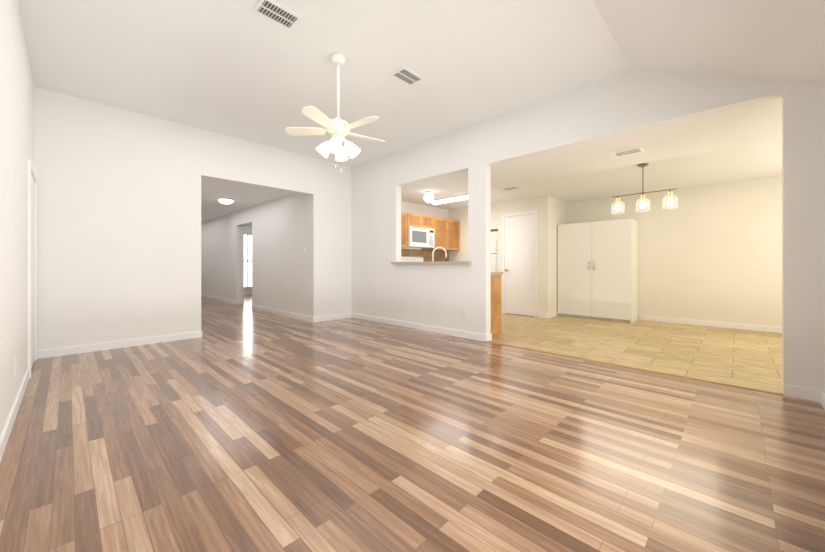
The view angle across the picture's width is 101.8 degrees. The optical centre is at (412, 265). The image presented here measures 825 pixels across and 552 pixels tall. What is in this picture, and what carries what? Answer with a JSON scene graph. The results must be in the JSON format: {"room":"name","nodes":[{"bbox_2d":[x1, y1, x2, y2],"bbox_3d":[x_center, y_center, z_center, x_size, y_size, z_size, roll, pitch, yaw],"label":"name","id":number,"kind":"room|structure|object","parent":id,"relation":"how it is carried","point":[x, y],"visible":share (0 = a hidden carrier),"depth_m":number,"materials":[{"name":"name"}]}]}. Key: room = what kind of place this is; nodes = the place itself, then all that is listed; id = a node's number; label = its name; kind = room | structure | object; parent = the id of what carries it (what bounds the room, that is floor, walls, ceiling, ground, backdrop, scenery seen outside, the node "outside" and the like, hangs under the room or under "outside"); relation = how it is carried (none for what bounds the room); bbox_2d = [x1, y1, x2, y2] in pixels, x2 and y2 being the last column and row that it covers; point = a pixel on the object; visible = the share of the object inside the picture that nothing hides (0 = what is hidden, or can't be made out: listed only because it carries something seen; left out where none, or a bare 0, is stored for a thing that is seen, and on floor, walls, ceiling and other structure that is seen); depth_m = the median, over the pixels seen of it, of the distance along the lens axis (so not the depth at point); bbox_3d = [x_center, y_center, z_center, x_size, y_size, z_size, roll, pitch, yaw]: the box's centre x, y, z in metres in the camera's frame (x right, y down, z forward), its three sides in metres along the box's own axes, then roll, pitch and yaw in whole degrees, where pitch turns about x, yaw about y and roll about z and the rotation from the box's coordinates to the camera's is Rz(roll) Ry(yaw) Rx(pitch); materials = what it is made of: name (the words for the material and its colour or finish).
{"room":"living room","nodes":[
{"label":"living room","id":0,"kind":"room"},
{"bbox_2d":[0,0,33,436],"bbox_3d":[-1.999,-0.465,1.510,6.100,2.930,0.120,0,0,44],"label":"wall","id":1,"kind":"structure","parent":0,"point":[16,116],"depth_m":2.22,"materials":[{"name":"paint"}]},
{"bbox_2d":[14,357,16,375],"bbox_3d":[-2.693,0.680,2.274,0.070,0.116,0.009,0,0,44],"label":"outlet","id":2,"kind":"object","parent":1,"relation":"attached to","point":[15,365],"visible":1,"depth_m":2.25,"materials":[{"name":"white plastic"}]},
{"bbox_2d":[27,159,36,378],"bbox_3d":[-3.714,0.026,3.275,0.876,1.948,0.022,0,0,44],"label":"door frame","id":3,"kind":"structure","parent":1,"relation":"attached to","point":[31,266],"depth_m":3.23,"materials":[{"name":"paint"}]},
{"bbox_2d":[0,294,824,462],"bbox_3d":[-2.197,0.958,7.147,15.720,0.085,7.690,0,0,44],"label":"baseboard","id":4,"kind":"structure","parent":1,"relation":"attached to","point":[805,393],"depth_m":4.53,"materials":[{"name":"paint"}]},
{"bbox_2d":[34,86,350,350],"bbox_3d":[-2.670,-0.465,5.110,0.120,2.930,4.110,0,0,44],"label":"wall","id":5,"kind":"structure","parent":0,"point":[118,222],"depth_m":4.21,"materials":[{"name":"paint"}]},
{"bbox_2d":[140,315,146,323],"bbox_3d":[-3.414,0.680,4.251,0.009,0.116,0.070,0,0,44],"label":"outlet","id":6,"kind":"object","parent":5,"relation":"attached to","point":[143,319],"visible":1,"depth_m":4.25,"materials":[{"name":"white plastic"}]},
{"bbox_2d":[244,225,251,295],"bbox_3d":[-5.221,-0.200,11.813,0.120,2.400,3.210,0,0,44],"label":"wall","id":7,"kind":"structure","parent":0,"point":[247,230],"depth_m":11.36,"materials":[{"name":"paint"}]},
{"bbox_2d":[244,233,251,287],"bbox_3d":[-5.615,-0.175,11.393,0.100,1.850,1.100,0,0,44],"label":"window","id":8,"kind":"structure","parent":7,"relation":"in","point":[247,260],"depth_m":11.40,"materials":[{"name":"white"}]},
{"bbox_2d":[201,177,294,224],"bbox_3d":[-4.492,-1.450,9.780,9.000,0.100,5.390,0,0,44],"label":"ceiling","id":9,"kind":"structure","parent":0,"point":[244,196],"depth_m":6.75,"materials":[{"name":"paint"}]},
{"bbox_2d":[218,198,233,203],"bbox_3d":[-3.911,-1.349,7.019,0.310,0.102,0.310,0,0,44],"label":"light","id":10,"kind":"object","parent":9,"relation":"attached to","point":[225,200],"visible":1,"depth_m":6.93,"materials":[{"name":"white glass"}]},
{"bbox_2d":[201,193,309,316],"bbox_3d":[-5.011,-0.200,9.245,9.000,2.400,0.180,0,0,44],"label":"wall","id":11,"kind":"structure","parent":0,"point":[280,257],"depth_m":7.41,"materials":[{"name":"paint"}]},
{"bbox_2d":[0,295,824,551],"bbox_3d":[-2.847,1.050,7.095,15.100,0.100,6.950,0,0,44],"label":"floor","id":12,"kind":"structure","parent":0,"point":[245,427],"depth_m":1.81,"materials":[{"name":"brown wood"}]},
{"bbox_2d":[18,0,824,166],"bbox_3d":[-0.567,-1.650,2.984,6.100,0.760,4.230,0,0,44],"label":"ceiling","id":13,"kind":"structure","parent":0,"point":[240,69],"depth_m":2.96,"materials":[{"name":"paint"}]},
{"bbox_2d":[252,0,301,30],"bbox_3d":[-1.031,-1.925,2.563,0.200,0.009,0.300,0,0,44],"label":"ceiling vent","id":14,"kind":"object","parent":13,"relation":"in","point":[278,14],"visible":1,"depth_m":2.56,"materials":[{"name":"white metal"}]},
{"bbox_2d":[285,52,384,171],"bbox_3d":[-0.657,-1.399,3.086,0.924,1.061,0.932,0,0,44],"label":"ceiling fan","id":15,"kind":"object","parent":13,"relation":"hanging from","point":[338,129],"visible":1,"depth_m":3.04,"materials":[{"name":"white"}]},
{"bbox_2d":[390,66,423,86],"bbox_3d":[-0.054,-1.925,3.412,0.200,0.009,0.300,0,0,44],"label":"ceiling vent","id":16,"kind":"object","parent":13,"relation":"in","point":[405,75],"visible":1,"depth_m":3.40,"materials":[{"name":"white metal"}]},
{"bbox_2d":[401,201,447,249],"bbox_3d":[0.380,-0.175,7.676,0.120,2.350,3.580,0,0,44],"label":"wall","id":17,"kind":"structure","parent":0,"point":[407,207],"depth_m":7.43,"materials":[{"name":"paint"}]},
{"bbox_2d":[401,212,408,247],"bbox_3d":[-0.359,-0.710,6.584,0.336,0.700,0.405,0,0,44],"label":"upper cabinet","id":18,"kind":"object","parent":17,"relation":"attached to","point":[404,215],"depth_m":6.56,"materials":[{"name":"brown wood"}]},
{"bbox_2d":[409,213,424,227],"bbox_3d":[-0.067,-0.927,6.885,0.336,0.265,0.433,0,0,44],"label":"upper cabinet","id":19,"kind":"object","parent":17,"relation":"attached to","point":[416,220],"depth_m":6.81,"materials":[{"name":"brown wood"}]},
{"bbox_2d":[407,226,433,247],"bbox_3d":[0.083,-0.590,6.974,0.427,0.400,0.756,0,0,44],"label":"microwave","id":20,"kind":"object","parent":19,"relation":"attached to","point":[419,237],"visible":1,"depth_m":6.80,"materials":[{"name":"white"}]},
{"bbox_2d":[401,249,448,261],"bbox_3d":[0.025,-0.130,7.218,0.008,0.460,2.422,0,0,44],"label":"backsplash","id":21,"kind":"structure","parent":17,"relation":"attached to","point":[426,255],"depth_m":7.51,"materials":[{"name":"tile"}]},
{"bbox_2d":[425,216,432,227],"bbox_3d":[0.168,-0.927,7.127,0.336,0.265,0.432,0,0,44],"label":"upper cabinet","id":22,"kind":"object","parent":17,"relation":"attached to","point":[428,219],"depth_m":7.07,"materials":[{"name":"brown wood"}]},
{"bbox_2d":[421,217,448,250],"bbox_3d":[0.506,-0.710,7.475,0.336,0.700,0.539,0,0,44],"label":"upper cabinet","id":23,"kind":"object","parent":17,"relation":"attached to","point":[446,234],"depth_m":7.37,"materials":[{"name":"brown wood"}]},
{"bbox_2d":[449,220,459,250],"bbox_3d":[0.801,-0.710,7.779,0.336,0.700,0.537,0,0,44],"label":"upper cabinet","id":24,"kind":"object","parent":17,"relation":"attached to","point":[454,225],"depth_m":7.72,"materials":[{"name":"brown wood"}]},
{"bbox_2d":[448,196,566,314],"bbox_3d":[2.088,-0.175,7.626,2.400,2.350,1.030,0,0,44],"label":"wall","id":25,"kind":"structure","parent":0,"point":[552,213],"depth_m":6.66,"materials":[{"name":"paint"}]},
{"bbox_2d":[502,210,537,316],"bbox_3d":[2.155,-0.044,6.798,0.766,2.088,0.086,0,0,44],"label":"door","id":26,"kind":"structure","parent":25,"relation":"attached to","point":[520,263],"depth_m":6.80,"materials":[{"name":"paint"}]},
{"bbox_2d":[351,70,821,393],"bbox_3d":[1.214,-0.505,4.286,6.840,3.010,0.120,0,0,44],"label":"wall","id":27,"kind":"structure","parent":0,"point":[445,295],"depth_m":3.83,"materials":[{"name":"paint"}]},
{"bbox_2d":[391,261,470,263],"bbox_3d":[0.327,-0.049,5.224,1.560,0.037,0.370,0,0,44],"label":"sill","id":28,"kind":"structure","parent":27,"relation":"on","point":[451,262],"depth_m":4.92,"materials":[{"name":"stone"}]},
{"bbox_2d":[462,310,465,317],"bbox_3d":[0.720,0.670,4.675,0.070,0.116,0.009,0,0,44],"label":"outlet","id":29,"kind":"object","parent":27,"relation":"attached to","point":[463,313],"visible":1,"depth_m":4.67,"materials":[{"name":"white plastic"}]},
{"bbox_2d":[485,341,783,395],"bbox_3d":[1.921,0.997,3.515,2.650,0.006,0.032,0,0,44],"label":"trim","id":30,"kind":"structure","parent":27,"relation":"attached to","point":[647,370],"depth_m":3.16,"materials":[{"name":"brown wood"}]},
{"bbox_2d":[401,97,781,209],"bbox_3d":[2.689,-1.400,5.432,6.560,0.100,3.580,0,0,44],"label":"ceiling","id":31,"kind":"structure","parent":0,"point":[743,143],"depth_m":4.46,"materials":[{"name":"paint"}]},
{"bbox_2d":[424,191,433,202],"bbox_3d":[0.297,-1.246,6.069,0.184,0.207,0.184,0,0,44],"label":"light","id":32,"kind":"object","parent":31,"relation":"attached to","point":[428,197],"visible":1,"depth_m":6.01,"materials":[{"name":"white glass"}]},
{"bbox_2d":[431,194,467,204],"bbox_3d":[0.877,-1.307,6.509,1.220,0.084,0.180,0,0,44],"label":"light","id":33,"kind":"object","parent":31,"relation":"attached to","point":[450,199],"visible":0.52,"depth_m":6.55,"materials":[{"name":"white"}]},
{"bbox_2d":[501,186,519,190],"bbox_3d":[1.701,-1.345,5.821,0.300,0.009,0.200,0,0,44],"label":"ceiling vent","id":34,"kind":"object","parent":31,"relation":"in","point":[510,188],"visible":0.98,"depth_m":5.80,"materials":[{"name":"white metal"}]},
{"bbox_2d":[611,147,644,156],"bbox_3d":[2.548,-1.345,3.966,0.300,0.009,0.200,0,0,44],"label":"ceiling vent","id":35,"kind":"object","parent":31,"relation":"in","point":[628,152],"visible":0.98,"depth_m":3.96,"materials":[{"name":"white metal"}]},
{"bbox_2d":[611,163,677,213],"bbox_3d":[3.064,-1.038,4.454,0.740,0.625,0.160,0,0,44],"label":"pendant chandelier","id":36,"kind":"object","parent":31,"relation":"hanging from","point":[670,201],"visible":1,"depth_m":4.44,"materials":[{"name":"white glass"}]},
{"bbox_2d":[490,313,782,393],"bbox_3d":[2.604,1.050,5.431,6.440,0.100,3.700,0,0,44],"label":"floor","id":37,"kind":"structure","parent":0,"point":[752,359],"depth_m":4.21,"materials":[{"name":"beige tile"}]},
{"bbox_2d":[401,256,423,261],"bbox_3d":[0.187,0.400,6.873,0.698,1.200,0.750,0,0,44],"label":"range","id":38,"kind":"object","parent":37,"relation":"on","point":[410,259],"visible":0.04,"depth_m":7.07,"materials":[{"name":"white"}]},
{"bbox_2d":[491,231,497,271],"bbox_3d":[1.862,0.120,7.724,0.710,1.760,0.804,0,0,44],"label":"refrigerator","id":39,"kind":"object","parent":37,"relation":"on","point":[494,251],"visible":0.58,"depth_m":7.30,"materials":[{"name":"white metal"}]},
{"bbox_2d":[491,272,500,333],"bbox_3d":[0.954,0.565,5.057,0.531,0.870,0.615,0,0,44],"label":"base cabinet","id":40,"kind":"object","parent":37,"relation":"on","point":[495,302],"depth_m":4.96,"materials":[{"name":"brown wood"}]},
{"bbox_2d":[432,247,446,261],"bbox_3d":[0.389,-0.110,5.341,0.258,0.397,0.200,0,0,44],"label":"faucet","id":41,"kind":"object","parent":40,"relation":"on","point":[437,248],"visible":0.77,"depth_m":5.30,"materials":[{"name":"white metal"}]},
{"bbox_2d":[558,223,589,318],"bbox_3d":[3.344,0.085,6.718,0.636,1.830,0.576,0,0,44],"label":"tall cabinet","id":42,"kind":"object","parent":37,"relation":"on","point":[573,239],"depth_m":6.51,"materials":[{"name":"white paint"}]},
{"bbox_2d":[590,219,637,322],"bbox_3d":[3.794,0.085,6.280,0.637,1.830,0.576,0,0,44],"label":"tall cabinet","id":43,"kind":"object","parent":37,"relation":"on","point":[597,269],"depth_m":6.06,"materials":[{"name":"white paint"}]},
{"bbox_2d":[567,176,781,326],"bbox_3d":[3.938,-0.175,6.631,6.440,2.350,0.120,0,0,44],"label":"wall","id":44,"kind":"structure","parent":0,"point":[712,252],"depth_m":5.57,"materials":[{"name":"paint"}]},
{"bbox_2d":[822,80,824,393],"bbox_3d":[1.619,-0.165,0.944,0.120,2.330,4.110,0,0,44],"label":"wall","id":45,"kind":"structure","parent":0,"point":[823,237],"depth_m":2.42,"materials":[{"name":"paint"}]}
]}

